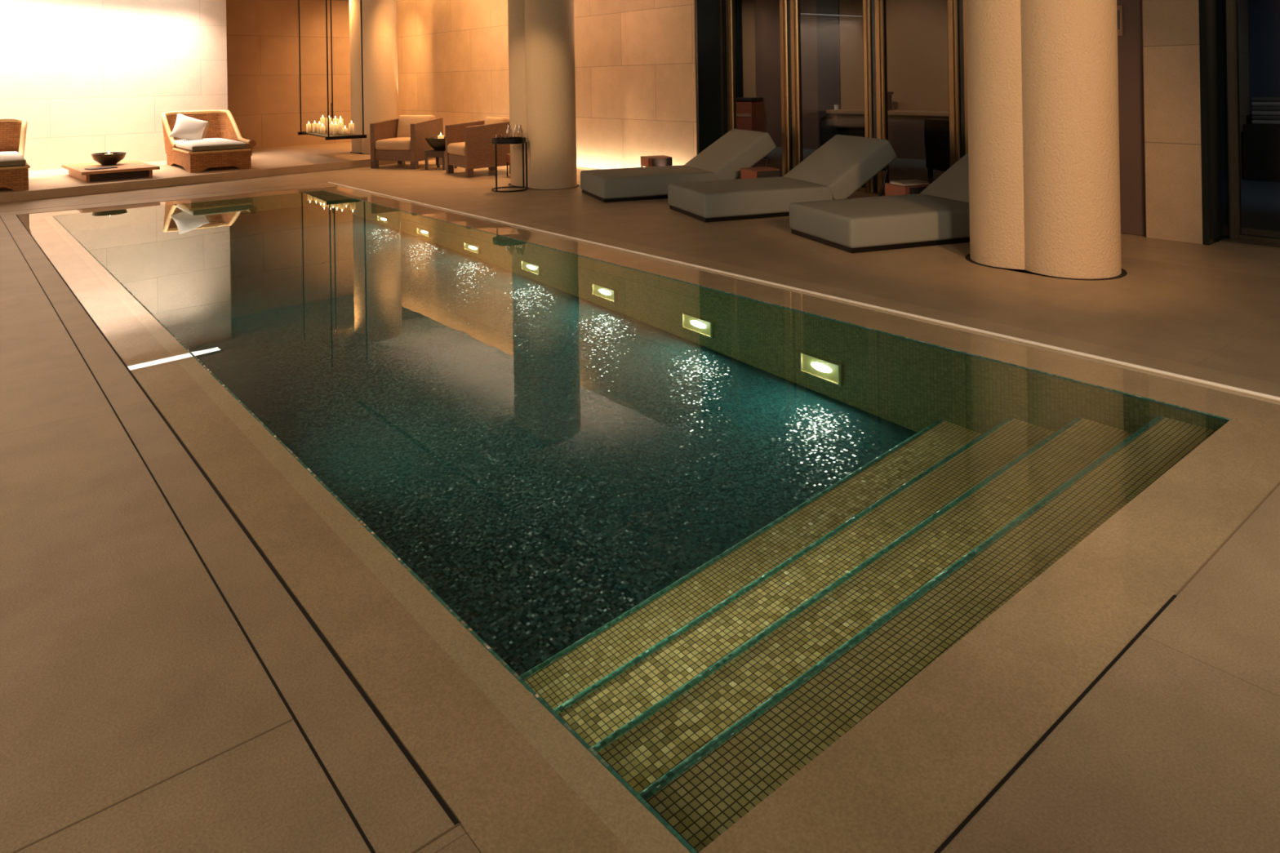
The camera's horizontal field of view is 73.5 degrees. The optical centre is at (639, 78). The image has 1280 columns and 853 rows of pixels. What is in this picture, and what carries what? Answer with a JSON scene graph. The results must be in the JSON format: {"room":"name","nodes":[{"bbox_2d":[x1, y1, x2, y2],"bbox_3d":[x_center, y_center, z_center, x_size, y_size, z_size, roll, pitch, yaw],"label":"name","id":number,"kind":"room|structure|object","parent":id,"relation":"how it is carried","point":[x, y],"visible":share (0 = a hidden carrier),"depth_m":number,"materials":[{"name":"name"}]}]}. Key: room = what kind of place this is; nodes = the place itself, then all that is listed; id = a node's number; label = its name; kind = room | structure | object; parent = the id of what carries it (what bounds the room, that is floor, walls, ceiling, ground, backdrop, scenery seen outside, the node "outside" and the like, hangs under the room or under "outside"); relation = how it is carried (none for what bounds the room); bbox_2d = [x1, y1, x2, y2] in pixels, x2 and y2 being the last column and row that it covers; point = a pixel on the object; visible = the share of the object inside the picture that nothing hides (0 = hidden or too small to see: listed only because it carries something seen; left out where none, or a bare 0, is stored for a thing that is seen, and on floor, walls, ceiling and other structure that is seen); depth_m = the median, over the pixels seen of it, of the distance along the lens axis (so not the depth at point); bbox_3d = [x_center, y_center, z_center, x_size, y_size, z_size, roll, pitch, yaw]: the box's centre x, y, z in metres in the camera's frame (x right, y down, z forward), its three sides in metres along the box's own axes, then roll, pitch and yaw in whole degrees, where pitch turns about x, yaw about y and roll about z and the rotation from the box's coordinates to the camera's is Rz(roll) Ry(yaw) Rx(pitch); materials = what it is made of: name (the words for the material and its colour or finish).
{"room":"spa","nodes":[
{"label":"spa","id":0,"kind":"room"},
{"bbox_2d":[0,0,227,170],"bbox_3d":[-10.803,-0.132,12.319,0.352,3.180,9.268,-1,0,43],"label":"wall","id":1,"kind":"structure","parent":0,"point":[86,77],"depth_m":14.15,"materials":[{"name":"stone"}]},
{"bbox_2d":[255,0,351,147],"bbox_3d":[-7.447,-0.277,18.006,5.600,3.600,0.400,-1,0,-40],"label":"wall","id":2,"kind":"structure","parent":0,"point":[277,66],"depth_m":17.98,"materials":[{"name":"stone"}]},
{"bbox_2d":[226,0,257,148],"bbox_3d":[-8.602,-0.118,16.685,2.130,3.080,0.150,-1,0,-40],"label":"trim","id":3,"kind":"structure","parent":2,"relation":"attached to","point":[241,23],"depth_m":17.14,"materials":[{"name":"stone"}]},
{"bbox_2d":[396,0,697,168],"bbox_3d":[-2.378,-0.461,15.767,0.470,3.700,10.330,-1,0,-40],"label":"wall","id":4,"kind":"structure","parent":0,"point":[635,69],"depth_m":13.40,"materials":[{"name":"stone"}]},
{"bbox_2d":[576,163,615,168],"bbox_3d":[-2.208,1.412,15.623,0.440,0.050,9.930,-1,0,-40],"label":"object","id":5,"kind":"structure","parent":4,"relation":"attached to","point":[577,165],"depth_m":13.51,"materials":[{"name":"beige"}]},
{"bbox_2d":[694,0,727,154],"bbox_3d":[0.994,-0.216,11.823,0.580,3.200,0.038,-1,0,-40],"label":"trim","id":6,"kind":"structure","parent":4,"relation":"attached to","point":[709,15],"depth_m":11.78,"materials":[{"name":"paint"}]},
{"bbox_2d":[725,0,790,178],"bbox_3d":[1.576,-0.226,11.564,0.095,3.200,1.105,-1,0,-40],"label":"door frame","id":7,"kind":"structure","parent":4,"relation":"in","point":[730,4],"depth_m":11.20,"materials":[{"name":"brown wood"}]},
{"bbox_2d":[0,146,1279,852],"bbox_3d":[-1.543,1.626,8.451,18.400,0.400,23.000,-1,0,-40],"label":"floor","id":8,"kind":"structure","parent":0,"point":[125,668],"depth_m":2.23,"materials":[{"name":"stone"}]},
{"bbox_2d":[0,182,375,852],"bbox_3d":[-2.288,1.447,6.665,3.766,0.021,11.202,-1,0,-40],"label":"trim","id":9,"kind":"structure","parent":8,"relation":"on","point":[339,794],"depth_m":2.20,"materials":[{"name":"black"}]},
{"bbox_2d":[0,142,435,203],"bbox_3d":[-8.633,1.482,12.767,13.030,0.119,6.499,-1,0,-40],"label":"platform","id":10,"kind":"object","parent":8,"relation":"on","point":[282,160],"depth_m":12.91,"materials":[{"name":"stone"}]},
{"bbox_2d":[0,117,30,191],"bbox_3d":[-8.663,0.987,11.313,1.042,0.870,1.950,-1,0,-39],"label":"wicker chair","id":11,"kind":"object","parent":10,"relation":"on","point":[14,168],"visible":1,"depth_m":11.27,"materials":[{"name":"brown wicker"}]},
{"bbox_2d":[0,151,26,166],"bbox_3d":[-8.601,1.053,11.274,0.775,0.113,1.740,-1,0,-39],"label":"seat cushion","id":12,"kind":"object","parent":11,"relation":"on","point":[12,155],"depth_m":10.97,"materials":[{"name":"white fabric"}]},
{"bbox_2d":[61,160,159,182],"bbox_3d":[-7.669,1.331,12.400,0.940,0.150,1.600,-1,0,-42],"label":"table","id":13,"kind":"object","parent":10,"relation":"on","point":[126,169],"visible":0.99,"depth_m":12.01,"materials":[{"name":"brown wood"}]},
{"bbox_2d":[84,165,117,169],"bbox_3d":[-7.507,1.244,11.950,0.220,0.014,0.340,-1,0,36],"label":"slate board","id":14,"kind":"object","parent":13,"relation":"on","point":[110,166],"visible":1,"depth_m":11.91,"materials":[{"name":"grey stone"}]},
{"bbox_2d":[91,151,126,164],"bbox_3d":[-7.767,1.173,12.542,0.444,0.165,0.444,-1,0,-40],"label":"bowl","id":15,"kind":"object","parent":13,"relation":"on","point":[102,158],"visible":0.99,"depth_m":12.42,"materials":[{"name":"black ceramic"}]},
{"bbox_2d":[160,109,256,173],"bbox_3d":[-6.887,0.958,13.654,1.042,0.870,1.950,-1,0,-39],"label":"wicker chair","id":16,"kind":"object","parent":10,"relation":"on","point":[223,144],"visible":0.99,"depth_m":13.27,"materials":[{"name":"wicker"}]},
{"bbox_2d":[169,112,208,141],"bbox_3d":[-7.193,0.810,13.707,0.599,0.548,0.289,-1,0,-32],"label":"throw pillow","id":17,"kind":"object","parent":16,"relation":"on","point":[188,128],"visible":0.84,"depth_m":13.64,"materials":[{"name":"white fabric"}]},
{"bbox_2d":[174,137,245,151],"bbox_3d":[-6.862,1.025,13.585,0.775,0.113,1.740,-1,0,-39],"label":"seat cushion","id":18,"kind":"object","parent":16,"relation":"on","point":[208,144],"depth_m":13.06,"materials":[{"name":"white fabric"}]},
{"bbox_2d":[349,0,398,154],"bbox_3d":[-4.933,-0.179,15.895,0.720,3.080,1.220,-1,0,-40],"label":"stone column","id":19,"kind":"structure","parent":10,"relation":"on","point":[380,32],"depth_m":15.46,"materials":[{"name":"stone"}]},
{"bbox_2d":[369,115,443,169],"bbox_3d":[-3.888,1.040,14.310,0.880,0.847,0.815,-1,0,21],"label":"armchair","id":20,"kind":"object","parent":8,"relation":"on","point":[402,139],"visible":0.88,"depth_m":14.09,"materials":[{"name":"brown wicker"}]},
{"bbox_2d":[375,137,410,150],"bbox_3d":[-3.904,1.071,14.268,0.700,0.185,0.725,-1,0,21],"label":"seat cushion","id":21,"kind":"object","parent":20,"relation":"on","point":[381,143],"depth_m":13.96,"materials":[{"name":"beige fabric"}]},
{"bbox_2d":[396,115,435,137],"bbox_3d":[-3.800,0.821,14.543,0.690,0.412,0.220,-1,0,21],"label":"cushion","id":22,"kind":"object","parent":20,"relation":"on","point":[403,122],"depth_m":14.51,"materials":[{"name":"beige fabric"}]},
{"bbox_2d":[424,149,457,169],"bbox_3d":[-3.208,1.302,13.836,0.380,0.300,0.380,-1,0,22],"label":"side table","id":23,"kind":"object","parent":8,"relation":"on","point":[428,153],"visible":0.62,"depth_m":13.69,"materials":[{"name":"brown wood"}]},
{"bbox_2d":[425,136,445,150],"bbox_3d":[-3.212,1.051,13.836,0.500,0.200,0.500,-1,0,-40],"label":"bowl","id":24,"kind":"object","parent":23,"relation":"on","point":[436,144],"visible":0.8,"depth_m":13.66,"materials":[{"name":"black ceramic"}]},
{"bbox_2d":[437,133,444,138],"bbox_3d":[-3.213,0.991,13.836,0.100,0.248,0.100,-1,0,-40],"label":"pillar candle","id":25,"kind":"object","parent":24,"relation":"in","point":[440,136],"visible":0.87,"depth_m":13.80,"materials":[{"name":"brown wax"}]},
{"bbox_2d":[444,116,510,177],"bbox_3d":[-2.425,1.016,13.035,0.815,0.847,0.880,-1,0,-33],"label":"armchair","id":26,"kind":"object","parent":8,"relation":"on","point":[468,145],"visible":0.76,"depth_m":12.70,"materials":[{"name":"brown wicker"}]},
{"bbox_2d":[447,142,465,155],"bbox_3d":[-2.462,1.047,13.011,0.725,0.185,0.700,-1,0,-33],"label":"seat cushion","id":27,"kind":"object","parent":26,"relation":"on","point":[454,148],"depth_m":12.84,"materials":[{"name":"beige fabric"}]},
{"bbox_2d":[484,116,509,124],"bbox_3d":[-2.220,0.795,13.173,0.220,0.412,0.690,-1,0,-33],"label":"cushion","id":28,"kind":"object","parent":26,"relation":"on","point":[488,120],"depth_m":13.09,"materials":[{"name":"beige fabric"}]},
{"bbox_2d":[506,153,510,176],"bbox_3d":[-1.749,1.260,12.474,0.344,0.335,0.325,-1,0,-19],"label":"box","id":29,"kind":"object","parent":8,"relation":"on","point":[508,155],"visible":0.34,"depth_m":12.47,"materials":[{"name":"wood"}]},
{"bbox_2d":[490,137,528,191],"bbox_3d":[-1.680,1.094,11.012,0.468,0.665,0.468,-1,0,16],"label":"tray table","id":30,"kind":"object","parent":8,"relation":"on","point":[499,140],"visible":1,"depth_m":10.90,"materials":[{"name":"black metal"}]},
{"bbox_2d":[490,137,526,144],"bbox_3d":[-1.685,0.794,11.012,0.450,0.065,0.450,-1,0,16],"label":"tray","id":31,"kind":"object","parent":30,"relation":"on","point":[499,140],"depth_m":10.84,"materials":[{"name":"black metal"}]},
{"bbox_2d":[506,124,512,139],"bbox_3d":[-1.681,0.704,11.042,0.080,0.217,0.080,-1,0,-40],"label":"glass bottle","id":32,"kind":"object","parent":30,"relation":"on","point":[508,125],"visible":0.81,"depth_m":11.03,"materials":[{"name":"clear glass"}]},
{"bbox_2d":[513,124,519,138],"bbox_3d":[-1.597,0.703,11.092,0.080,0.217,0.080,-1,0,-40],"label":"glass bottle","id":33,"kind":"object","parent":30,"relation":"on","point":[517,125],"visible":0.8,"depth_m":11.08,"materials":[{"name":"clear glass"}]},
{"bbox_2d":[507,0,579,190],"bbox_3d":[-1.318,-0.178,11.474,0.720,3.200,1.140,-1,0,-40],"label":"stone column","id":34,"kind":"structure","parent":8,"relation":"on","point":[542,74],"depth_m":11.06,"materials":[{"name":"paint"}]},
{"bbox_2d":[11,482,1279,852],"bbox_3d":[-0.911,1.425,1.327,10.253,0.021,0.814,-1,0,-31],"label":"trim","id":35,"kind":"structure","parent":8,"relation":"on","point":[1278,484],"depth_m":1.75,"materials":[{"name":"brown stone"}]},
{"bbox_2d":[17,185,1279,852],"bbox_3d":[-2.056,1.451,6.505,3.615,0.027,10.940,-1,0,-40],"label":"pool edge","id":36,"kind":"structure","parent":8,"relation":"on","point":[904,778],"depth_m":2.16,"materials":[{"name":"stone"}]},
{"bbox_2d":[16,214,1177,852],"bbox_3d":[-2.761,1.455,5.914,1.793,0.021,10.946,-1,0,-40],"label":"trim","id":37,"kind":"structure","parent":36,"relation":"on","point":[413,763],"depth_m":2.00,"materials":[{"name":"black"}]},
{"bbox_2d":[53,190,1231,852],"bbox_3d":[-2.048,1.453,6.434,2.956,0.032,10.260,-1,0,-40],"label":"trim","id":38,"kind":"structure","parent":36,"relation":"attached to","point":[670,828],"depth_m":2.82,"materials":[{"name":"beige stone"}]},
{"bbox_2d":[327,181,1279,401],"bbox_3d":[-0.797,1.409,7.813,0.018,0.018,11.340,-1,0,-40],"label":"trim","id":39,"kind":"structure","parent":36,"relation":"on","point":[1077,353],"depth_m":4.89,"materials":[{"name":"beige stone"}]},
{"bbox_2d":[640,155,672,167],"bbox_3d":[0.222,1.228,11.669,0.344,0.335,0.325,-1,0,-19],"label":"box","id":40,"kind":"object","parent":8,"relation":"on","point":[658,160],"visible":0.73,"depth_m":11.54,"materials":[{"name":"brown wood"}]},
{"bbox_2d":[580,128,776,202],"bbox_3d":[0.460,1.030,10.543,2.220,0.721,1.000,-1,0,-19],"label":"sun lounger","id":41,"kind":"object","parent":8,"relation":"on","point":[738,148],"visible":0.8,"depth_m":10.25,"materials":[{"name":"grey fabric"}]},
{"bbox_2d":[736,97,763,132],"bbox_3d":[2.163,0.874,17.466,0.350,0.980,0.640,-1,0,-40],"label":"base cabinet","id":42,"kind":"object","parent":8,"relation":"on","point":[749,117],"visible":0.59,"depth_m":17.27,"materials":[{"name":"red wood"}]},
{"bbox_2d":[740,166,779,178],"bbox_3d":[1.392,1.209,9.950,0.344,0.335,0.325,-1,0,-19],"label":"box","id":43,"kind":"object","parent":8,"relation":"on","point":[760,171],"visible":0.73,"depth_m":9.83,"materials":[{"name":"brown wood"}]},
{"bbox_2d":[667,134,897,222],"bbox_3d":[1.499,1.013,9.091,2.220,0.721,1.000,-1,0,-19],"label":"sun lounger","id":44,"kind":"object","parent":8,"relation":"on","point":[843,164],"visible":0.94,"depth_m":8.81,"materials":[{"name":"fabric"}]},
{"bbox_2d":[790,0,874,193],"bbox_3d":[2.357,-0.239,10.627,0.095,3.200,1.215,-1,0,-40],"label":"door frame","id":45,"kind":"structure","parent":8,"relation":"on","point":[795,15],"depth_m":10.99,"materials":[{"name":"brown wood"}]},
{"bbox_2d":[819,114,864,145],"bbox_3d":[3.119,0.949,12.677,0.820,0.800,1.260,-1,0,15],"label":"sofa","id":46,"kind":"object","parent":8,"relation":"on","point":[828,122],"visible":0.35,"depth_m":12.17,"materials":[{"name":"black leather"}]},
{"bbox_2d":[787,0,964,194],"bbox_3d":[2.719,-0.245,10.199,0.105,3.200,2.449,-1,0,-40],"label":"door frame","id":47,"kind":"structure","parent":8,"relation":"on","point":[880,11],"depth_m":10.01,"materials":[{"name":"brown wood"}]},
{"bbox_2d":[789,152,969,253],"bbox_3d":[2.528,0.996,7.542,2.220,0.721,1.000,-1,0,-19],"label":"sun lounger","id":48,"kind":"object","parent":8,"relation":"on","point":[939,215],"visible":0.59,"depth_m":7.05,"materials":[{"name":"fabric"}]},
{"bbox_2d":[826,109,949,159],"bbox_3d":[4.590,0.934,14.411,0.530,0.780,3.200,-1,0,-40],"label":"counter","id":49,"kind":"object","parent":8,"relation":"on","point":[905,127],"depth_m":14.30,"materials":[{"name":"brown wood"}]},
{"bbox_2d":[834,104,838,110],"bbox_3d":[3.539,0.516,15.455,0.080,0.090,0.080,-1,0,-40],"label":"cup","id":50,"kind":"object","parent":49,"relation":"on","point":[836,106],"visible":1,"depth_m":15.42,"materials":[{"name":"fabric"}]},
{"bbox_2d":[826,109,949,116],"bbox_3d":[4.584,0.574,14.411,0.530,0.060,3.200,-1,0,-40],"label":"countertop","id":51,"kind":"structure","parent":49,"relation":"on","point":[913,113],"depth_m":14.33,"materials":[{"name":"brown wood"}]},
{"bbox_2d":[887,91,893,110],"bbox_3d":[4.186,0.390,14.863,0.280,0.320,0.300,-1,0,-40],"label":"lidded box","id":52,"kind":"object","parent":49,"relation":"on","point":[889,93],"visible":0.25,"depth_m":14.79,"materials":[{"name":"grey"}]},
{"bbox_2d":[884,182,930,195],"bbox_3d":[2.621,1.188,8.332,0.344,0.335,0.325,-1,0,-19],"label":"box","id":53,"kind":"object","parent":8,"relation":"on","point":[890,188],"visible":0.43,"depth_m":8.20,"materials":[{"name":"wood"}]},
{"bbox_2d":[889,182,928,186],"bbox_3d":[2.619,1.015,8.332,0.290,0.011,0.220,-1,0,-22],"label":"magazine","id":54,"kind":"object","parent":53,"relation":"on","point":[906,184],"visible":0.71,"depth_m":8.24,"materials":[{"name":"beige paper"}]},
{"bbox_2d":[889,179,928,184],"bbox_3d":[2.623,1.003,8.350,0.290,0.011,0.220,-1,0,-15],"label":"magazine","id":55,"kind":"object","parent":54,"relation":"on","point":[904,181],"visible":1,"depth_m":8.31,"materials":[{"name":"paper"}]},
{"bbox_2d":[924,118,950,177],"bbox_3d":[4.276,0.930,11.359,0.740,0.800,0.740,-1,0,-10],"label":"chair","id":56,"kind":"object","parent":8,"relation":"on","point":[936,131],"visible":0.3,"depth_m":11.32,"materials":[{"name":"black leather"}]},
{"bbox_2d":[964,0,1127,279],"bbox_3d":[2.904,-0.248,6.245,0.720,3.200,1.100,-1,0,-40],"label":"stone column","id":57,"kind":"structure","parent":8,"relation":"on","point":[1042,75],"depth_m":5.90,"materials":[{"name":"stone"}]},
{"bbox_2d":[1142,0,1203,244],"bbox_3d":[4.444,-0.273,7.098,0.280,3.200,0.410,-1,0,-40],"label":"wall pier","id":58,"kind":"object","parent":8,"relation":"on","point":[1171,28],"visible":0.78,"depth_m":7.00,"materials":[{"name":"stone"}]},
{"bbox_2d":[1116,0,1146,236],"bbox_3d":[4.052,0.023,7.474,0.070,2.620,0.675,-1,0,-40],"label":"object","id":59,"kind":"structure","parent":58,"relation":"attached to","point":[1130,46],"depth_m":7.30,"materials":[{"name":"brown wood"}]},
{"bbox_2d":[1116,5,1123,35],"bbox_3d":[4.092,-0.498,7.381,0.018,0.260,0.110,-1,0,-40],"label":"framed notice","id":60,"kind":"object","parent":59,"relation":"attached to","point":[1119,8],"visible":0.36,"depth_m":7.35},
{"bbox_2d":[1116,9,1119,29],"bbox_3d":[4.086,-0.505,7.376,0.002,0.165,0.076,-1,0,-40],"label":"print","id":61,"kind":"object","parent":60,"relation":"attached to","point":[1117,11],"depth_m":7.35},
{"bbox_2d":[1199,0,1228,244],"bbox_3d":[4.715,-0.278,7.027,0.595,3.200,0.044,-1,0,-40],"label":"trim","id":62,"kind":"structure","parent":58,"relation":"attached to","point":[1211,12],"depth_m":6.92,"materials":[{"name":"paint"}]},
{"bbox_2d":[1219,238,1279,249],"bbox_3d":[5.284,1.305,6.293,0.140,0.016,1.740,-1,0,-40],"label":"trim","id":63,"kind":"structure","parent":8,"relation":"on","point":[1269,246],"depth_m":6.78,"materials":[{"name":"brown"}]},
{"bbox_2d":[1242,123,1279,182],"bbox_3d":[8.416,0.911,10.147,0.485,0.700,2.050,-1,0,-40],"label":"cabinet","id":64,"kind":"object","parent":8,"relation":"on","point":[1261,142],"depth_m":10.65,"materials":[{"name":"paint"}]},
{"bbox_2d":[1251,120,1279,124],"bbox_3d":[8.061,0.537,10.539,0.320,0.056,0.840,-1,0,-40],"label":"folded towel","id":65,"kind":"object","parent":64,"relation":"on","point":[1253,122],"visible":0.81,"depth_m":10.64,"materials":[{"name":"grey fabric"}]},
{"bbox_2d":[1251,115,1279,119],"bbox_3d":[8.060,0.481,10.539,0.320,0.056,0.840,-1,0,-40],"label":"folded towel","id":66,"kind":"object","parent":65,"relation":"on","point":[1253,117],"visible":0.9,"depth_m":10.65,"materials":[{"name":"grey fabric"}]},
{"bbox_2d":[1251,111,1279,115],"bbox_3d":[8.059,0.424,10.539,0.320,0.056,0.840,-1,0,-40],"label":"folded towel","id":67,"kind":"object","parent":66,"relation":"on","point":[1253,113],"visible":0.84,"depth_m":10.64,"materials":[{"name":"grey fabric"}]},
{"bbox_2d":[1251,106,1279,111],"bbox_3d":[8.058,0.368,10.539,0.320,0.056,0.840,-1,0,-40],"label":"folded towel","id":68,"kind":"object","parent":67,"relation":"on","point":[1253,108],"visible":0.91,"depth_m":10.64,"materials":[{"name":"grey fabric"}]},
{"bbox_2d":[1251,102,1279,106],"bbox_3d":[8.057,0.311,10.539,0.320,0.056,0.840,-1,0,-40],"label":"folded towel","id":69,"kind":"object","parent":68,"relation":"on","point":[1253,104],"visible":0.84,"depth_m":10.64,"materials":[{"name":"grey fabric"}]},
{"bbox_2d":[1251,96,1279,102],"bbox_3d":[8.056,0.255,10.539,0.320,0.056,0.840,-1,0,-40],"label":"folded towel","id":70,"kind":"object","parent":69,"relation":"on","point":[1261,99],"visible":1,"depth_m":10.65,"materials":[{"name":"grey fabric"}]},
{"bbox_3d":[5.400,1.310,6.389,0.160,0.005,1.740,-1,0,-40],"label":"trim","id":71,"kind":"structure","parent":8,"relation":"on","visible":0},
{"bbox_2d":[1224,0,1279,244],"bbox_3d":[5.323,-0.288,6.438,0.095,3.200,1.580,-1,0,-40],"label":"door frame","id":72,"kind":"structure","parent":71,"relation":"on","point":[1231,6],"depth_m":6.98,"materials":[{"name":"brown"}]},
{"bbox_2d":[1237,0,1249,178],"bbox_3d":[5.878,-0.297,9.580,5.500,3.200,0.200,-1,0,-40],"label":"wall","id":73,"kind":"structure","parent":0,"point":[1242,7],"depth_m":10.99,"materials":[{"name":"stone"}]},
{"bbox_2d":[962,0,968,154],"bbox_3d":[3.868,-0.264,8.811,0.095,3.200,1.150,-1,0,-40],"label":"door frame","id":74,"kind":"structure","parent":73,"relation":"in","point":[964,15],"depth_m":9.21,"materials":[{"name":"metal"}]},
{"bbox_2d":[1247,0,1279,123],"bbox_3d":[5.420,-0.289,14.273,0.200,3.200,23.000,-1,0,-40],"label":"wall","id":75,"kind":"structure","parent":0,"point":[1264,15],"depth_m":11.01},
{"bbox_2d":[734,0,743,97],"bbox_3d":[1.684,-0.228,18.449,0.200,3.200,1.600,-1,0,-40],"label":"trim","id":76,"kind":"structure","parent":75,"relation":"attached to","point":[738,3],"depth_m":17.84,"materials":[{"name":"paint"}]},
{"bbox_2d":[742,0,755,97],"bbox_3d":[2.322,-0.238,17.698,0.180,3.200,0.370,-1,0,-40],"label":"trim","id":77,"kind":"structure","parent":75,"relation":"attached to","point":[748,6],"depth_m":17.65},
{"bbox_2d":[754,0,818,149],"bbox_3d":[2.938,-0.248,16.943,0.200,3.200,1.580,-1,0,-40],"label":"trim","id":78,"kind":"structure","parent":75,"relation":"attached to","point":[766,12],"depth_m":17.02,"materials":[{"name":"brown wood"}]},
{"bbox_2d":[816,0,840,147],"bbox_3d":[3.607,-0.260,16.140,0.200,3.200,0.510,-1,0,-40],"label":"trim","id":79,"kind":"structure","parent":75,"relation":"attached to","point":[827,11],"depth_m":16.08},
{"bbox_2d":[839,0,949,111],"bbox_3d":[5.741,-0.295,13.590,0.180,3.200,6.140,-1,0,-40],"label":"wall panel","id":80,"kind":"object","parent":75,"relation":"attached to","point":[917,62],"depth_m":14.82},
{"bbox_3d":[-1.537,-1.835,8.374,18.400,0.120,22.800,-1,0,-40],"label":"ceiling","id":81,"kind":"structure","parent":0,"visible":0},
{"bbox_2d":[328,0,332,116],"bbox_3d":[-5.837,-0.489,16.162,0.036,2.430,0.034,-1,0,-40],"label":"cable","id":82,"kind":"object","parent":81,"relation":"hanging from","point":[329,0],"visible":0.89,"depth_m":16.16,"materials":[{"name":"black metal"}]},
{"bbox_2d":[297,0,366,140],"bbox_3d":[-5.376,-0.356,14.852,0.660,2.710,1.918,-1,0,-35],"label":"tray","id":83,"kind":"object","parent":81,"relation":"hanging from","point":[327,135],"visible":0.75,"depth_m":14.24,"materials":[{"name":"black metal"}]},
{"bbox_2d":[306,121,311,132],"bbox_3d":[-5.970,0.864,15.458,0.084,0.198,0.084,-1,0,-40],"label":"pillar candle","id":84,"kind":"object","parent":83,"relation":"on","point":[308,126],"visible":1,"depth_m":15.43,"materials":[{"name":"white wax"}]},
{"bbox_2d":[312,120,317,132],"bbox_3d":[-5.860,0.857,15.457,0.084,0.208,0.084,-1,0,-40],"label":"pillar candle","id":85,"kind":"object","parent":83,"relation":"on","point":[314,125],"visible":0.94,"depth_m":15.42,"materials":[{"name":"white wax"}]},
{"bbox_2d":[316,121,321,133],"bbox_3d":[-5.689,0.854,15.218,0.084,0.208,0.084,-1,0,-40],"label":"pillar candle","id":86,"kind":"object","parent":83,"relation":"on","point":[318,125],"visible":0.9,"depth_m":15.18,"materials":[{"name":"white wax"}]},
{"bbox_2d":[320,124,325,133],"bbox_3d":[-5.530,0.866,14.948,0.084,0.178,0.084,-1,0,-40],"label":"pillar candle","id":87,"kind":"object","parent":83,"relation":"on","point":[322,130],"visible":1,"depth_m":14.92,"materials":[{"name":"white wax"}]},
{"bbox_2d":[320,115,325,128],"bbox_3d":[-5.695,0.804,15.399,0.084,0.308,0.084,-1,0,-40],"label":"pillar candle","id":88,"kind":"object","parent":83,"relation":"on","point":[322,121],"visible":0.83,"depth_m":15.37,"materials":[{"name":"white wax"}]},
{"bbox_2d":[326,116,331,132],"bbox_3d":[-5.538,0.801,15.269,0.084,0.308,0.084,-1,0,-40],"label":"pillar candle","id":89,"kind":"object","parent":83,"relation":"on","point":[330,118],"visible":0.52,"depth_m":15.23,"materials":[{"name":"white wax"}]},
{"bbox_2d":[328,120,333,133],"bbox_3d":[-5.340,0.843,14.863,0.084,0.218,0.084,-1,0,-40],"label":"pillar candle","id":90,"kind":"object","parent":83,"relation":"on","point":[331,126],"visible":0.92,"depth_m":14.82,"materials":[{"name":"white wax"}]},
{"bbox_2d":[333,116,337,124],"bbox_3d":[-5.383,0.804,15.158,0.084,0.298,0.084,-1,0,-40],"label":"pillar candle","id":91,"kind":"object","parent":83,"relation":"on","point":[335,119],"visible":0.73,"depth_m":15.12,"materials":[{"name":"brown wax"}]},
{"bbox_2d":[333,121,338,134],"bbox_3d":[-5.209,0.841,14.683,0.084,0.218,0.084,-1,0,-40],"label":"pillar candle","id":92,"kind":"object","parent":83,"relation":"on","point":[335,126],"visible":1,"depth_m":14.65,"materials":[{"name":"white wax"}]},
{"bbox_2d":[337,120,343,133],"bbox_3d":[-5.124,0.825,14.687,0.084,0.248,0.084,-1,0,-40],"label":"pillar candle","id":93,"kind":"object","parent":83,"relation":"on","point":[340,125],"visible":0.97,"depth_m":14.65,"materials":[{"name":"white wax"}]},
{"bbox_2d":[342,125,347,134],"bbox_3d":[-4.990,0.867,14.508,0.084,0.158,0.084,-1,0,-40],"label":"pillar candle","id":94,"kind":"object","parent":83,"relation":"on","point":[344,130],"visible":1,"depth_m":14.47,"materials":[{"name":"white wax"}]},
{"bbox_2d":[348,120,354,134],"bbox_3d":[-4.881,0.826,14.508,0.084,0.238,0.084,-1,0,-40],"label":"pillar candle","id":95,"kind":"object","parent":83,"relation":"on","point":[351,126],"visible":1,"depth_m":14.47,"materials":[{"name":"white wax"}]},
{"bbox_3d":[-3.199,2.169,5.466,0.081,1.369,10.260,-1,0,-40],"label":"trim","id":96,"kind":"structure","parent":0,"visible":0},
{"bbox_2d":[44,216,690,852],"bbox_3d":[-3.213,1.470,5.464,0.085,0.027,10.260,-1,0,-40],"label":"pool edge","id":97,"kind":"structure","parent":96,"relation":"on","point":[626,817],"depth_m":2.16,"materials":[{"name":"stone"}]},
{"bbox_3d":[-2.039,2.149,6.431,2.940,1.369,10.420,-1,0,-40],"label":"trim","id":98,"kind":"structure","parent":0,"visible":0},
{"bbox_2d":[53,190,1229,852],"bbox_3d":[-2.051,1.438,6.431,2.942,0.001,10.262,-1,0,-40],"label":"pool water","id":99,"kind":"object","parent":98,"relation":"in","point":[714,532],"visible":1,"depth_m":3.16,"materials":[{"name":"teal liquid"}]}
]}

